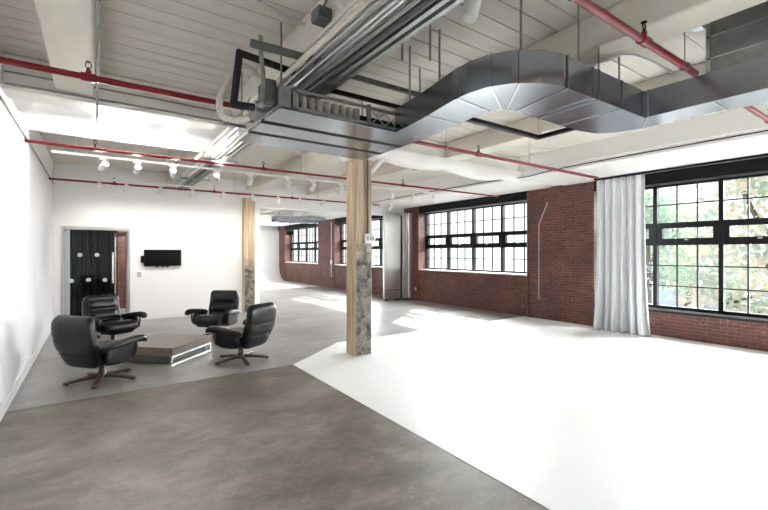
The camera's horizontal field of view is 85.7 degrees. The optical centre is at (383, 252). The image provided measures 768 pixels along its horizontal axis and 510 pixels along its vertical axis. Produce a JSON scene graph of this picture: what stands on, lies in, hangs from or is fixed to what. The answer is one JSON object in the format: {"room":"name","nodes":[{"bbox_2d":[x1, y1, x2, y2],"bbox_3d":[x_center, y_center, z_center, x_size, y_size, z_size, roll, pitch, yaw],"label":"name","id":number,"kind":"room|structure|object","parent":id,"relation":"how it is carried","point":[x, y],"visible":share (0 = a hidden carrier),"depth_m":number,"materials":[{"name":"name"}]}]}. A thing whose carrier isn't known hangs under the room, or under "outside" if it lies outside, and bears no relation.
{"room":"loft studio","nodes":[
{"label":"loft studio","id":0,"kind":"room"},
{"bbox_2d":[0,49,52,404],"bbox_3d":[-2.395,-0.215,1.816,0.250,3.830,19.320,0,0,-35],"label":"wall","id":1,"kind":"structure","parent":0,"point":[26,189],"depth_m":5.56,"materials":[{"name":"white paint"}]},
{"bbox_2d":[0,325,50,421],"bbox_3d":[-2.256,1.635,1.852,0.018,0.130,18.820,0,0,-35],"label":"baseboard","id":2,"kind":"structure","parent":1,"relation":"attached to","point":[4,406],"depth_m":5.35,"materials":[{"name":"white"}]},
{"bbox_2d":[0,92,53,183],"bbox_3d":[-2.213,-1.590,1.809,0.024,0.023,18.700,0,0,-35],"label":"trim","id":3,"kind":"structure","parent":1,"relation":"attached to","point":[1,95],"depth_m":5.25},
{"bbox_2d":[95,179,102,190],"bbox_3d":[-6.013,-1.435,8.734,0.120,0.226,0.191,0,0,-44],"label":"track spotlight","id":4,"kind":"object","parent":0,"point":[99,184],"visible":1,"depth_m":8.70,"materials":[{"name":"white metal"}]},
{"bbox_2d":[118,231,126,308],"bbox_3d":[-7.430,0.150,11.655,3.250,3.100,2.780,0,0,-35],"label":"wall","id":5,"kind":"structure","parent":0,"point":[121,240],"depth_m":12.70,"materials":[{"name":"red brick"}]},
{"bbox_2d":[53,162,403,318],"bbox_3d":[-3.534,-0.200,12.617,10.240,3.800,0.300,0,0,-35],"label":"wall","id":6,"kind":"structure","parent":0,"point":[206,228],"depth_m":10.96,"materials":[{"name":"white paint"}]},
{"bbox_2d":[61,226,129,315],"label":"door frame","id":7,"kind":"structure","parent":6,"relation":"in","point":[65,230],"depth_m":9.87,"materials":[{"name":"grey"}]},
{"bbox_2d":[70,230,115,315],"bbox_3d":[-7.731,0.190,10.820,1.261,2.980,0.105,0,0,-35],"label":"drape","id":8,"kind":"object","parent":7,"relation":"hanging from","point":[88,243],"visible":0.57,"depth_m":10.85,"materials":[{"name":"black fabric"}]},
{"bbox_2d":[141,250,180,266],"bbox_3d":[-5.802,0.145,10.790,0.930,0.460,0.102,0,0,-35],"label":"television","id":9,"kind":"object","parent":6,"relation":"attached to","point":[157,258],"visible":1,"depth_m":10.75,"materials":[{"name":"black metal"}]},
{"bbox_2d":[138,308,241,319],"bbox_3d":[-5.249,1.655,11.229,2.760,0.090,0.014,0,0,-35],"label":"baseboard","id":10,"kind":"structure","parent":6,"relation":"attached to","point":[240,310],"depth_m":10.89,"materials":[{"name":"white"}]},
{"bbox_2d":[260,225,277,230],"bbox_3d":[-8.755,-0.200,24.741,5.950,3.800,0.200,0,0,-35],"label":"wall","id":11,"kind":"structure","parent":0,"point":[275,228],"depth_m":25.76,"materials":[{"name":"white paint"}]},
{"bbox_2d":[260,230,321,289],"bbox_3d":[-7.055,0.148,21.902,5.390,3.096,6.000,0,0,-35],"label":"wall","id":12,"kind":"structure","parent":0,"point":[270,276],"depth_m":25.37,"materials":[{"name":"paint"}]},
{"bbox_2d":[0,0,763,215],"bbox_3d":[-1.671,-2.175,10.174,11.100,0.150,32.200,0,0,-35],"label":"ceiling","id":13,"kind":"structure","parent":0,"point":[191,45],"depth_m":4.34,"materials":[{"name":"paint"}]},
{"bbox_2d":[34,0,93,95],"bbox_3d":[-1.777,-1.950,2.223,0.350,0.300,5.960,0,0,-35],"label":"ceiling beam","id":14,"kind":"structure","parent":13,"relation":"attached to","point":[67,26],"depth_m":3.44,"materials":[{"name":"paint"}]},
{"bbox_2d":[12,99,219,151],"bbox_3d":[-3.733,-1.950,5.998,2.340,0.300,1.790,0,0,-35],"label":"skylight","id":15,"kind":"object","parent":13,"relation":"attached to","point":[41,117],"depth_m":5.94,"materials":[{"name":"glass"}]},
{"bbox_2d":[180,176,209,181],"bbox_3d":[-4.131,-1.847,9.067,0.600,0.505,0.040,0,0,-35],"label":"hanger","id":16,"kind":"object","parent":13,"relation":"hanging from","point":[187,178],"visible":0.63,"depth_m":9.06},
{"bbox_2d":[165,0,371,186],"bbox_3d":[-1.941,-1.672,5.352,0.052,0.052,13.000,0,0,-35],"label":"conduit","id":17,"kind":"object","parent":16,"relation":"attached to","point":[361,4],"visible":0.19,"depth_m":3.40,"materials":[{"name":"metal"}]},
{"bbox_2d":[169,0,385,186],"bbox_3d":[-1.876,-1.672,5.398,0.044,0.044,13.000,0,0,-35],"label":"conduit","id":18,"kind":"object","parent":16,"relation":"attached to","point":[376,3],"visible":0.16,"depth_m":3.39,"materials":[{"name":"silver metal"}]},
{"bbox_2d":[171,0,405,189],"bbox_3d":[-1.802,-1.672,5.449,0.068,0.068,13.000,0,0,-35],"label":"conduit","id":19,"kind":"object","parent":16,"relation":"attached to","point":[388,7],"visible":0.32,"depth_m":3.36,"materials":[{"name":"silver metal"}]},
{"bbox_2d":[177,0,419,187],"bbox_3d":[-1.720,-1.672,5.506,0.036,0.036,13.000,0,0,-35],"label":"conduit","id":20,"kind":"object","parent":16,"relation":"attached to","point":[411,3],"visible":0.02,"depth_m":3.37,"materials":[{"name":"metal"}]},
{"bbox_2d":[180,0,435,187],"bbox_3d":[-1.662,-1.672,5.546,0.056,0.056,13.000,0,0,-35],"label":"conduit","id":21,"kind":"object","parent":16,"relation":"attached to","point":[422,4],"visible":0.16,"depth_m":3.37,"materials":[{"name":"grey metal"}]},
{"bbox_2d":[181,0,449,190],"bbox_3d":[-1.609,-1.665,5.584,0.040,0.040,13.000,0,0,-35],"label":"channel","id":22,"kind":"object","parent":16,"relation":"attached to","point":[437,4],"visible":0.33,"depth_m":3.37,"materials":[{"name":"metal"}]},
{"bbox_2d":[184,0,464,190],"bbox_3d":[-1.543,-1.665,5.629,0.040,0.040,13.000,0,0,-35],"label":"channel","id":23,"kind":"object","parent":16,"relation":"attached to","point":[451,4],"visible":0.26,"depth_m":3.38,"materials":[{"name":"metal"}]},
{"bbox_2d":[330,89,400,108],"bbox_3d":[-0.202,-1.700,4.570,1.066,0.040,0.040,0,0,-35],"label":"bar","id":24,"kind":"object","parent":23,"relation":"attached to","point":[336,91],"visible":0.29,"depth_m":4.54,"materials":[{"name":"black metal"}]},
{"bbox_2d":[166,132,237,184],"bbox_3d":[-3.868,-1.950,8.507,0.350,0.300,6.060,0,0,-35],"label":"ceiling beam","id":25,"kind":"structure","parent":13,"relation":"attached to","point":[187,154],"depth_m":8.40,"materials":[{"name":"metal"}]},
{"bbox_2d":[68,152,345,199],"bbox_3d":[-3.666,-1.824,10.367,6.750,0.552,0.036,0,0,-35],"label":"track","id":26,"kind":"object","parent":13,"relation":"hanging from","point":[86,177],"visible":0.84,"depth_m":9.73,"materials":[{"name":"white metal"}]},
{"bbox_2d":[123,181,128,191],"bbox_3d":[-5.617,-1.435,9.011,0.120,0.226,0.191,0,0,-44],"label":"track spotlight","id":27,"kind":"object","parent":26,"relation":"hanging from","point":[126,186],"visible":1,"depth_m":8.98,"materials":[{"name":"white metal"}]},
{"bbox_2d":[49,173,379,205],"bbox_3d":[-3.591,-1.815,11.090,8.400,0.571,0.066,0,0,-35],"label":"pipe","id":28,"kind":"object","parent":13,"relation":"hanging from","point":[60,179],"visible":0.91,"depth_m":10.28,"materials":[{"name":"metal"}]},
{"bbox_2d":[202,148,237,163],"bbox_3d":[-2.872,-1.847,7.263,0.600,0.505,0.040,0,0,-35],"label":"hanger","id":29,"kind":"object","parent":13,"relation":"hanging from","point":[203,158],"visible":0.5,"depth_m":7.23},
{"bbox_2d":[51,136,446,194],"bbox_3d":[-1.702,-1.819,8.689,8.250,0.562,0.036,0,0,-35],"label":"track","id":30,"kind":"object","parent":13,"relation":"hanging from","point":[52,151],"visible":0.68,"depth_m":7.68,"materials":[{"name":"white metal"}]},
{"bbox_2d":[98,157,108,170],"bbox_3d":[-4.546,-1.433,6.701,0.192,0.210,0.120,0,0,26],"label":"track spotlight","id":31,"kind":"object","parent":30,"relation":"hanging from","point":[104,164],"visible":1,"depth_m":6.68,"materials":[{"name":"white metal"}]},
{"bbox_2d":[133,161,141,174],"bbox_3d":[-4.158,-1.433,6.971,0.192,0.210,0.120,0,0,44],"label":"track spotlight","id":32,"kind":"object","parent":30,"relation":"hanging from","point":[137,168],"visible":1,"depth_m":6.95,"materials":[{"name":"white metal"}]},
{"bbox_2d":[169,165,176,177],"bbox_3d":[-3.712,-1.433,7.283,0.120,0.210,0.192,0,0,-29],"label":"track spotlight","id":33,"kind":"object","parent":30,"relation":"hanging from","point":[173,170],"visible":1,"depth_m":7.25,"materials":[{"name":"white metal"}]},
{"bbox_2d":[213,170,220,181],"bbox_3d":[-3.108,-1.433,7.704,0.120,0.210,0.192,0,0,-18],"label":"track spotlight","id":34,"kind":"object","parent":30,"relation":"hanging from","point":[216,175],"visible":1,"depth_m":7.68,"materials":[{"name":"white metal"}]},
{"bbox_2d":[246,174,252,185],"bbox_3d":[-2.610,-1.425,8.060,0.120,0.226,0.191,0,0,-35],"label":"track spotlight","id":35,"kind":"object","parent":30,"relation":"hanging from","point":[250,179],"visible":1,"depth_m":8.03,"materials":[{"name":"white metal"}]},
{"bbox_2d":[283,178,290,188],"bbox_3d":[-1.992,-1.425,8.491,0.191,0.226,0.120,0,0,32],"label":"track spotlight","id":36,"kind":"object","parent":30,"relation":"hanging from","point":[285,186],"visible":1,"depth_m":8.46,"materials":[{"name":"white metal"}]},
{"bbox_2d":[309,181,315,191],"bbox_3d":[-1.515,-1.425,8.824,0.120,0.226,0.191,0,0,-35],"label":"track spotlight","id":37,"kind":"object","parent":30,"relation":"hanging from","point":[313,185],"visible":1,"depth_m":8.79,"materials":[{"name":"white metal"}]},
{"bbox_2d":[25,139,498,196],"bbox_3d":[-0.916,-1.811,8.567,9.900,0.578,0.066,0,0,-35],"label":"pipe","id":38,"kind":"object","parent":13,"relation":"hanging from","point":[95,148],"visible":0.87,"depth_m":7.18,"materials":[{"name":"metal"}]},
{"bbox_2d":[260,208,280,212],"bbox_3d":[-3.806,-1.950,16.213,0.350,0.300,5.910,0,0,-35],"label":"ceiling beam","id":39,"kind":"structure","parent":13,"relation":"attached to","point":[262,210],"depth_m":17.93,"materials":[{"name":"paint"}]},
{"bbox_2d":[260,209,294,215],"bbox_3d":[-5.822,-1.910,18.605,3.700,0.380,0.360,0,0,-35],"label":"ceiling beam","id":40,"kind":"structure","parent":13,"relation":"attached to","point":[281,212],"depth_m":19.15,"materials":[{"name":"paint"}]},
{"bbox_2d":[260,216,299,225],"bbox_3d":[-5.399,-1.877,22.735,1.760,0.445,5.930,0,0,-35],"label":"ceiling beam","id":41,"kind":"structure","parent":13,"relation":"attached to","point":[264,220],"depth_m":23.23,"materials":[{"name":"white paint"}]},
{"bbox_2d":[1,52,559,185],"bbox_3d":[0.128,-1.833,7.393,10.270,0.534,0.440,0,0,-35],"label":"ceiling beam","id":42,"kind":"structure","parent":13,"relation":"attached to","point":[413,156],"depth_m":5.26,"materials":[{"name":"paint"}]},
{"bbox_2d":[4,70,215,110],"bbox_3d":[-3.067,-1.900,4.938,2.180,0.028,0.020,0,0,-35],"label":"cable","id":43,"kind":"object","parent":42,"relation":"attached to","point":[4,70],"visible":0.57,"depth_m":4.94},
{"bbox_2d":[4,82,222,121],"bbox_3d":[-3.064,-1.770,4.934,2.180,0.032,0.024,0,0,-35],"label":"cable","id":44,"kind":"object","parent":42,"relation":"attached to","point":[6,83],"visible":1,"depth_m":4.82,"materials":[{"name":"metal"}]},
{"bbox_2d":[372,130,767,202],"bbox_3d":[2.570,-1.683,9.718,0.035,0.075,10.600,0,0,-35],"label":"cable","id":45,"kind":"object","parent":42,"relation":"attached to","point":[763,130],"visible":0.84,"depth_m":7.28,"materials":[{"name":"black metal"}]},
{"bbox_2d":[246,152,341,191],"bbox_3d":[-2.162,-1.950,9.697,0.350,0.300,6.060,0,0,-35],"label":"ceiling beam","id":46,"kind":"structure","parent":13,"relation":"attached to","point":[311,161],"depth_m":9.21,"materials":[{"name":"paint"}]},
{"bbox_2d":[272,215,324,223],"bbox_3d":[-3.788,-1.721,18.451,2.300,0.758,0.616,0,0,-35],"label":"duct","id":47,"kind":"object","parent":13,"relation":"hanging from","point":[278,218],"visible":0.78,"depth_m":18.17,"materials":[{"name":"grey"}]},
{"bbox_2d":[0,56,598,178],"bbox_3d":[0.601,-1.815,5.955,9.400,0.571,0.078,0,0,-35],"label":"pipe","id":48,"kind":"object","parent":13,"relation":"hanging from","point":[87,76],"visible":0.85,"depth_m":3.97,"materials":[{"name":"metal"}]},
{"bbox_2d":[294,210,345,219],"bbox_3d":[-1.817,-1.877,17.601,1.760,0.445,5.910,0,0,-35],"label":"ceiling beam","id":49,"kind":"structure","parent":13,"relation":"attached to","point":[327,215],"depth_m":18.39,"materials":[{"name":"white paint"}]},
{"bbox_2d":[231,0,410,116],"bbox_3d":[-0.235,-1.950,3.299,0.350,0.300,5.960,0,0,-35],"label":"ceiling beam","id":50,"kind":"structure","parent":13,"relation":"attached to","point":[301,38],"depth_m":3.68,"materials":[{"name":"paint"}]},
{"bbox_2d":[255,0,304,26],"bbox_3d":[-0.716,-2.020,3.630,0.892,0.032,0.095,0,0,-43],"label":"conduit","id":51,"kind":"object","parent":50,"relation":"attached to","point":[260,2],"visible":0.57,"depth_m":3.48,"materials":[{"name":"silver metal"}]},
{"bbox_2d":[250,39,320,63],"bbox_3d":[-0.837,-1.750,3.623,0.652,0.082,0.068,0,0,-35],"label":"support bar","id":52,"kind":"object","parent":50,"relation":"hanging from","point":[256,44],"visible":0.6,"depth_m":3.54,"materials":[{"name":"grey metal"}]},
{"bbox_2d":[311,0,331,27],"bbox_3d":[-0.255,-1.900,2.913,0.120,0.180,0.970,0,0,-35],"label":"junction box","id":53,"kind":"object","parent":50,"relation":"attached to","point":[321,16],"visible":1,"depth_m":3.21,"materials":[{"name":"grey metal"}]},
{"bbox_2d":[223,22,422,159],"bbox_3d":[-0.707,-1.700,4.701,1.960,0.800,1.320,0,0,-35],"label":"handler","id":54,"kind":"object","parent":13,"relation":"hanging from","point":[283,119],"visible":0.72,"depth_m":4.39,"materials":[{"name":"grey metal"}]},
{"bbox_2d":[216,62,260,123],"bbox_3d":[-1.293,-1.439,3.731,0.424,0.560,0.060,0,0,-35],"label":"hose","id":55,"kind":"object","parent":54,"relation":"attached to","point":[227,84],"visible":0.82,"depth_m":3.66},
{"bbox_2d":[258,35,265,100],"bbox_3d":[-1.073,-1.624,3.641,0.066,0.561,0.040,0,0,-35],"label":"hose","id":56,"kind":"object","parent":54,"relation":"attached to","point":[260,37],"visible":0.87,"depth_m":3.63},
{"bbox_2d":[229,49,294,110],"bbox_3d":[-1.099,-1.533,3.769,0.596,0.526,0.064,0,0,-35],"label":"insulated pipe","id":57,"kind":"object","parent":54,"relation":"attached to","point":[240,54],"visible":0.88,"depth_m":3.63,"materials":[{"name":"black"}]},
{"bbox_2d":[306,162,419,196],"bbox_3d":[-0.620,-1.950,10.773,0.350,0.300,6.060,0,0,-35],"label":"ceiling beam","id":58,"kind":"structure","parent":13,"relation":"attached to","point":[386,170],"depth_m":10.00,"materials":[{"name":"paint"}]},
{"bbox_2d":[371,173,550,208],"bbox_3d":[1.779,-1.877,12.446,1.760,0.445,6.060,0,0,-35],"label":"ceiling beam","id":59,"kind":"structure","parent":13,"relation":"attached to","point":[500,187],"depth_m":11.71,"materials":[{"name":"white paint"}]},
{"bbox_2d":[461,0,481,23],"bbox_3d":[0.674,-1.911,3.101,0.213,0.377,0.119,0,0,-35],"label":"spotlight","id":60,"kind":"object","parent":13,"relation":"hanging from","point":[471,8],"visible":1,"depth_m":3.04,"materials":[{"name":"white metal"}]},
{"bbox_2d":[465,117,574,139],"bbox_3d":[1.715,-1.837,5.092,1.480,0.525,0.630,0,0,-35],"label":"bar","id":61,"kind":"object","parent":13,"relation":"hanging from","point":[473,120],"visible":0.76,"depth_m":5.38,"materials":[{"name":"black metal"}]},
{"bbox_2d":[379,0,767,122],"bbox_3d":[1.471,-1.950,4.489,0.350,0.300,5.960,0,0,-35],"label":"ceiling beam","id":62,"kind":"structure","parent":13,"relation":"attached to","point":[665,19],"depth_m":3.41,"materials":[{"name":"paint"}]},
{"bbox_2d":[445,62,705,160],"bbox_3d":[3.013,-1.950,5.565,0.350,0.300,5.960,0,0,-35],"label":"ceiling beam","id":63,"kind":"structure","parent":13,"relation":"attached to","point":[491,140],"depth_m":6.64,"materials":[{"name":"paint"}]},
{"bbox_2d":[395,0,767,138],"bbox_3d":[2.628,-1.697,3.261,5.569,0.806,2.063,0,0,26],"label":"air duct","id":64,"kind":"object","parent":13,"relation":"hanging from","point":[560,89],"visible":0.89,"depth_m":3.53,"materials":[{"name":"grey"}]},
{"bbox_2d":[351,74,419,96],"bbox_3d":[0.088,-1.720,4.301,0.973,0.040,0.040,0,0,-35],"label":"bar","id":65,"kind":"object","parent":64,"relation":"attached to","point":[357,77],"visible":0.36,"depth_m":4.23,"materials":[{"name":"grey metal"}]},
{"bbox_2d":[567,0,698,76],"bbox_3d":[1.375,-1.821,2.691,3.335,0.559,0.078,0,0,-35],"label":"pipe","id":66,"kind":"object","parent":13,"relation":"hanging from","point":[642,39],"visible":0.98,"depth_m":3.01,"materials":[{"name":"metal"}]},
{"bbox_2d":[519,103,767,185],"bbox_3d":[5.412,-1.877,7.238,1.760,0.445,5.960,0,0,-35],"label":"ceiling beam","id":67,"kind":"structure","parent":13,"relation":"attached to","point":[739,119],"depth_m":7.17,"materials":[{"name":"white paint"}]},
{"bbox_2d":[521,125,767,172],"bbox_3d":[4.423,-1.760,7.048,0.044,0.044,4.900,0,0,-35],"label":"conduit","id":68,"kind":"object","parent":67,"relation":"attached to","point":[763,126],"visible":1,"depth_m":6.82,"materials":[{"name":"white metal"}]},
{"bbox_2d":[594,153,767,180],"bbox_3d":[6.368,-1.633,6.881,0.080,0.037,5.800,0,0,-35],"label":"rail","id":69,"kind":"object","parent":67,"relation":"attached to","point":[765,154],"visible":0.97,"depth_m":7.77,"materials":[{"name":"black metal"}]},
{"bbox_2d":[593,174,650,336],"bbox_3d":[5.008,0.044,8.803,0.271,3.288,1.162,0,0,-35],"label":"linen curtain","id":70,"kind":"object","parent":69,"relation":"hanging from","point":[621,301],"visible":1,"depth_m":8.73,"materials":[{"name":"fabric"}]},
{"bbox_2d":[619,53,674,74],"bbox_3d":[2.522,-1.920,4.424,1.617,0.271,0.436,0,0,-6],"label":"conduit","id":71,"kind":"object","parent":13,"relation":"attached to","point":[653,62],"visible":0.48,"depth_m":4.37,"materials":[{"name":"silver metal"}]},
{"bbox_2d":[691,24,705,32],"bbox_3d":[2.714,-2.035,3.613,0.240,0.130,0.100,0,0,-35],"label":"ceiling fixture","id":72,"kind":"object","parent":13,"relation":"attached to","point":[702,27],"visible":0.12,"depth_m":3.64,"materials":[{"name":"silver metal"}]},
{"bbox_2d":[743,106,767,123],"bbox_3d":[4.941,-1.821,5.178,4.570,0.559,0.078,0,0,-35],"label":"pipe","id":73,"kind":"object","parent":13,"relation":"hanging from","point":[751,109],"visible":0.24,"depth_m":4.63,"materials":[{"name":"metal"}]},
{"bbox_3d":[3.021,-1.910,1.717,8.520,0.380,0.360,0,0,-35],"label":"ceiling beam","id":74,"kind":"structure","parent":13,"relation":"attached to","visible":0},
{"bbox_2d":[96,0,100,123],"bbox_3d":[-1.500,-1.715,2.185,0.026,0.196,7.301,0,0,-35],"label":"conduit","id":75,"kind":"object","parent":74,"relation":"attached to","point":[98,2],"visible":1,"depth_m":3.59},
{"bbox_2d":[0,282,767,509],"bbox_3d":[-1.671,1.758,10.174,11.100,0.123,31.800,0,0,-35],"label":"floor","id":76,"kind":"structure","parent":0,"point":[195,433],"depth_m":4.17,"materials":[{"name":"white concrete"}]},
{"bbox_2d":[51,315,147,388],"bbox_3d":[-3.774,1.238,5.515,0.936,0.916,0.895,0,0,15],"label":"recliner","id":77,"kind":"object","parent":76,"relation":"on","point":[75,340],"visible":1,"depth_m":5.18,"materials":[{"name":"black leather"}]},
{"bbox_2d":[82,294,146,339],"bbox_3d":[-4.951,1.238,7.548,0.895,0.916,0.936,0,0,28],"label":"recliner","id":78,"kind":"object","parent":76,"relation":"on","point":[105,310],"visible":0.69,"depth_m":7.56,"materials":[{"name":"black leather"}]},
{"bbox_2d":[88,298,116,309],"bbox_3d":[-5.242,0.937,7.704,0.107,0.195,0.499,0,0,28],"label":"cushion","id":79,"kind":"object","parent":78,"relation":"on","point":[93,303],"depth_m":7.67,"materials":[{"name":"black leather"}]},
{"bbox_2d":[90,309,117,318],"bbox_3d":[-5.196,1.133,7.679,0.109,0.161,0.468,0,0,28],"label":"cushion","id":80,"kind":"object","parent":78,"relation":"on","point":[99,313],"depth_m":7.66,"materials":[{"name":"black leather"}]},
{"bbox_2d":[129,333,211,365],"bbox_3d":[-3.603,1.567,6.826,1.020,0.265,1.020,0,0,10],"label":"coffee table","id":81,"kind":"object","parent":76,"relation":"on","point":[168,348],"visible":0.83,"depth_m":6.57,"materials":[{"name":"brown wood"}]},
{"bbox_2d":[185,290,239,336],"bbox_3d":[-3.395,1.238,8.324,0.936,0.916,0.895,0,0,8],"label":"recliner","id":82,"kind":"object","parent":76,"relation":"on","point":[224,304],"visible":0.82,"depth_m":8.40,"materials":[{"name":"black leather"}]},
{"bbox_2d":[211,304,232,310],"bbox_3d":[-3.357,1.133,8.599,0.468,0.161,0.109,0,0,8],"label":"cushion","id":83,"kind":"object","parent":82,"relation":"on","point":[214,307],"depth_m":8.56,"materials":[{"name":"black leather"}]},
{"bbox_2d":[212,294,233,302],"bbox_3d":[-3.350,0.937,8.651,0.499,0.195,0.107,0,0,8],"label":"cushion","id":84,"kind":"object","parent":82,"relation":"on","point":[216,298],"depth_m":8.61,"materials":[{"name":"black leather"}]},
{"bbox_2d":[205,302,275,365],"bbox_3d":[-2.239,1.238,6.556,0.895,0.916,0.936,0,0,22],"label":"recliner","id":85,"kind":"object","parent":76,"relation":"on","point":[259,322],"visible":1,"depth_m":6.27,"materials":[{"name":"black leather"}]},
{"bbox_2d":[237,193,259,311],"bbox_3d":[-3.973,-0.010,12.092,0.600,3.420,0.380,0,0,-35],"label":"column","id":86,"kind":"structure","parent":76,"relation":"on","point":[248,206],"depth_m":11.96,"materials":[{"name":"brown wood"}]},
{"bbox_2d":[339,153,385,355],"bbox_3d":[-0.334,-0.012,7.045,0.954,3.424,0.422,0,0,-35],"label":"column","id":87,"kind":"structure","parent":76,"relation":"on","point":[359,238],"depth_m":6.88,"materials":[{"name":"brown wood"}]},
{"bbox_2d":[383,212,400,300],"bbox_3d":[0.283,0.121,14.825,0.730,3.152,0.106,0,0,-35],"label":"metal panel","id":88,"kind":"object","parent":76,"relation":"on","point":[391,220],"visible":1,"depth_m":14.76,"materials":[{"name":"grey metal"}]},
{"bbox_2d":[399,215,401,298],"bbox_3d":[0.529,0.150,15.147,0.400,3.060,0.040,0,0,-35],"label":"board","id":89,"kind":"object","parent":76,"relation":"on","point":[401,215],"visible":0.14,"depth_m":15.20,"materials":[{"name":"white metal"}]},
{"bbox_2d":[402,213,406,299],"bbox_3d":[0.746,0.121,15.026,0.188,3.152,0.106,0,0,-35],"label":"metal panel","id":90,"kind":"object","parent":76,"relation":"on","point":[404,215],"visible":1,"depth_m":14.98,"materials":[{"name":"black metal"}]},
{"bbox_2d":[408,213,411,299],"bbox_3d":[0.945,0.121,15.043,0.167,3.152,0.106,0,0,-35],"label":"metal panel","id":91,"kind":"object","parent":76,"relation":"on","point":[409,214],"visible":1,"depth_m":14.99,"materials":[{"name":"metal"}]},
{"bbox_2d":[278,181,767,351],"bbox_3d":[2.655,-0.200,13.191,0.550,3.800,31.800,0,0,-35],"label":"wall","id":92,"kind":"structure","parent":0,"point":[568,223],"depth_m":10.59,"materials":[{"name":"red brick"}]},
{"bbox_2d":[285,223,317,229],"bbox_3d":[-4.505,-1.540,23.425,0.485,0.240,4.540,0,0,-35],"label":"trim","id":93,"kind":"structure","parent":92,"relation":"attached to","point":[301,225],"depth_m":23.38,"materials":[{"name":"black metal"}]},
{"bbox_2d":[290,227,317,262],"bbox_3d":[-4.395,-0.443,23.503,0.115,1.955,4.540,0,0,-35],"label":"window","id":94,"kind":"structure","parent":92,"relation":"in","point":[315,242],"depth_m":23.50,"materials":[{"name":"black"}]},
{"bbox_2d":[331,222,331,276],"bbox_3d":[-2.565,-0.175,20.158,0.037,2.650,0.037,0,0,-12],"label":"conduit","id":95,"kind":"object","parent":92,"relation":"attached to","point":[331,222],"visible":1,"depth_m":20.14,"materials":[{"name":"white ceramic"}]},
{"bbox_2d":[335,215,382,223],"bbox_3d":[-0.884,-1.540,18.234,0.485,0.240,4.540,0,0,-35],"label":"trim","id":96,"kind":"structure","parent":92,"relation":"attached to","point":[342,220],"depth_m":19.16,"materials":[{"name":"black metal"}]},
{"bbox_2d":[341,219,382,265],"bbox_3d":[-0.773,-0.432,18.311,0.115,1.975,4.540,0,0,-35],"label":"window","id":97,"kind":"structure","parent":92,"relation":"in","point":[380,239],"depth_m":17.70,"materials":[{"name":"black"}]},
{"bbox_2d":[418,269,526,275],"bbox_3d":[2.666,0.598,12.992,0.400,0.045,4.536,0,0,-35],"label":"sill","id":98,"kind":"structure","parent":92,"relation":"attached to","point":[457,271],"depth_m":12.54,"materials":[{"name":"stone"}]},
{"bbox_2d":[419,191,527,213],"bbox_3d":[2.738,-1.540,13.042,0.485,0.240,4.540,0,0,-35],"label":"trim","id":99,"kind":"structure","parent":92,"relation":"attached to","point":[517,197],"depth_m":12.56,"materials":[{"name":"black metal"}]},
{"bbox_2d":[426,202,526,273],"bbox_3d":[2.849,-0.422,13.119,0.115,1.995,4.540,0,0,-35],"label":"window","id":100,"kind":"structure","parent":92,"relation":"in","point":[502,243],"depth_m":13.06,"materials":[{"name":"black"}]},
{"bbox_2d":[527,193,527,314],"bbox_3d":[3.812,0.025,10.999,0.042,3.250,0.044,0,0,-35],"label":"conduit","id":101,"kind":"object","parent":92,"relation":"attached to","point":[527,193],"visible":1,"depth_m":10.98,"materials":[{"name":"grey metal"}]},
{"bbox_2d":[538,203,547,298],"bbox_3d":[4.086,-0.043,10.624,0.024,2.485,0.273,0,0,-35],"label":"conduit","id":102,"kind":"object","parent":92,"relation":"attached to","point":[547,203],"visible":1,"depth_m":10.73,"materials":[{"name":"metal"}]},
{"bbox_2d":[594,156,767,191],"bbox_3d":[6.360,-1.540,7.851,0.485,0.240,4.540,0,0,-35],"label":"trim","id":103,"kind":"structure","parent":92,"relation":"attached to","point":[754,166],"depth_m":7.82,"materials":[{"name":"black metal"}]},
{"bbox_2d":[594,303,767,323],"bbox_3d":[6.288,1.188,7.801,0.400,0.045,4.536,0,0,-35],"label":"sill","id":104,"kind":"structure","parent":92,"relation":"attached to","point":[652,309],"depth_m":7.84,"materials":[{"name":"grey"}]},
{"bbox_2d":[645,173,767,318],"bbox_3d":[6.470,-0.128,7.928,0.115,2.585,4.540,0,0,-35],"label":"window","id":105,"kind":"structure","parent":92,"relation":"in","point":[722,237],"depth_m":8.02,"materials":[{"name":"black"}]},
{"label":"outside","id":106,"kind":"structure","parent":0,"visible":0},
{"bbox_3d":[18.775,5.300,34.435,49.800,0.200,85.000,0,0,-35],"label":"street","id":107,"kind":"object","parent":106,"visible":0},
{"bbox_2d":[433,257,489,269],"bbox_3d":[4.775,2.728,26.877,4.876,4.957,4.922,0,0,-35],"label":"street tree","id":108,"kind":"object","parent":107,"relation":"on","point":[467,264],"visible":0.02,"depth_m":26.97,"materials":[{"name":"green plant"}]},
{"bbox_2d":[645,188,740,303],"bbox_3d":[11.224,1.023,17.849,6.507,8.371,6.447,0,0,15],"label":"street tree","id":109,"kind":"object","parent":107,"relation":"on","point":[665,274],"visible":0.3,"depth_m":16.70,"materials":[{"name":"green plant"}]},
{"bbox_2d":[651,186,754,306],"bbox_3d":[15.999,0.760,22.232,5.320,8.896,6.723,0,0,14],"label":"street tree","id":110,"kind":"object","parent":107,"relation":"on","point":[672,192],"visible":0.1,"depth_m":21.91,"materials":[{"name":"green plant"}]},
{"bbox_2d":[645,176,767,314],"bbox_3d":[10.817,0.760,11.006,6.723,8.896,5.320,0,0,41],"label":"street tree","id":111,"kind":"object","parent":107,"relation":"on","point":[740,185],"visible":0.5,"depth_m":11.69,"materials":[{"name":"green plant"}]},
{"bbox_2d":[651,244,767,310],"bbox_3d":[23.131,2.100,33.206,8.060,6.200,16.000,0,0,-35],"label":"building","id":112,"kind":"structure","parent":107,"relation":"on","point":[662,300],"depth_m":29.20,"materials":[{"name":"white"}]},
{"bbox_2d":[737,214,766,283],"bbox_3d":[16.424,1.023,14.174,6.507,8.371,6.447,0,0,-16],"label":"street tree","id":113,"kind":"object","parent":107,"relation":"on","point":[763,274],"visible":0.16,"depth_m":16.03,"materials":[{"name":"green plant"}]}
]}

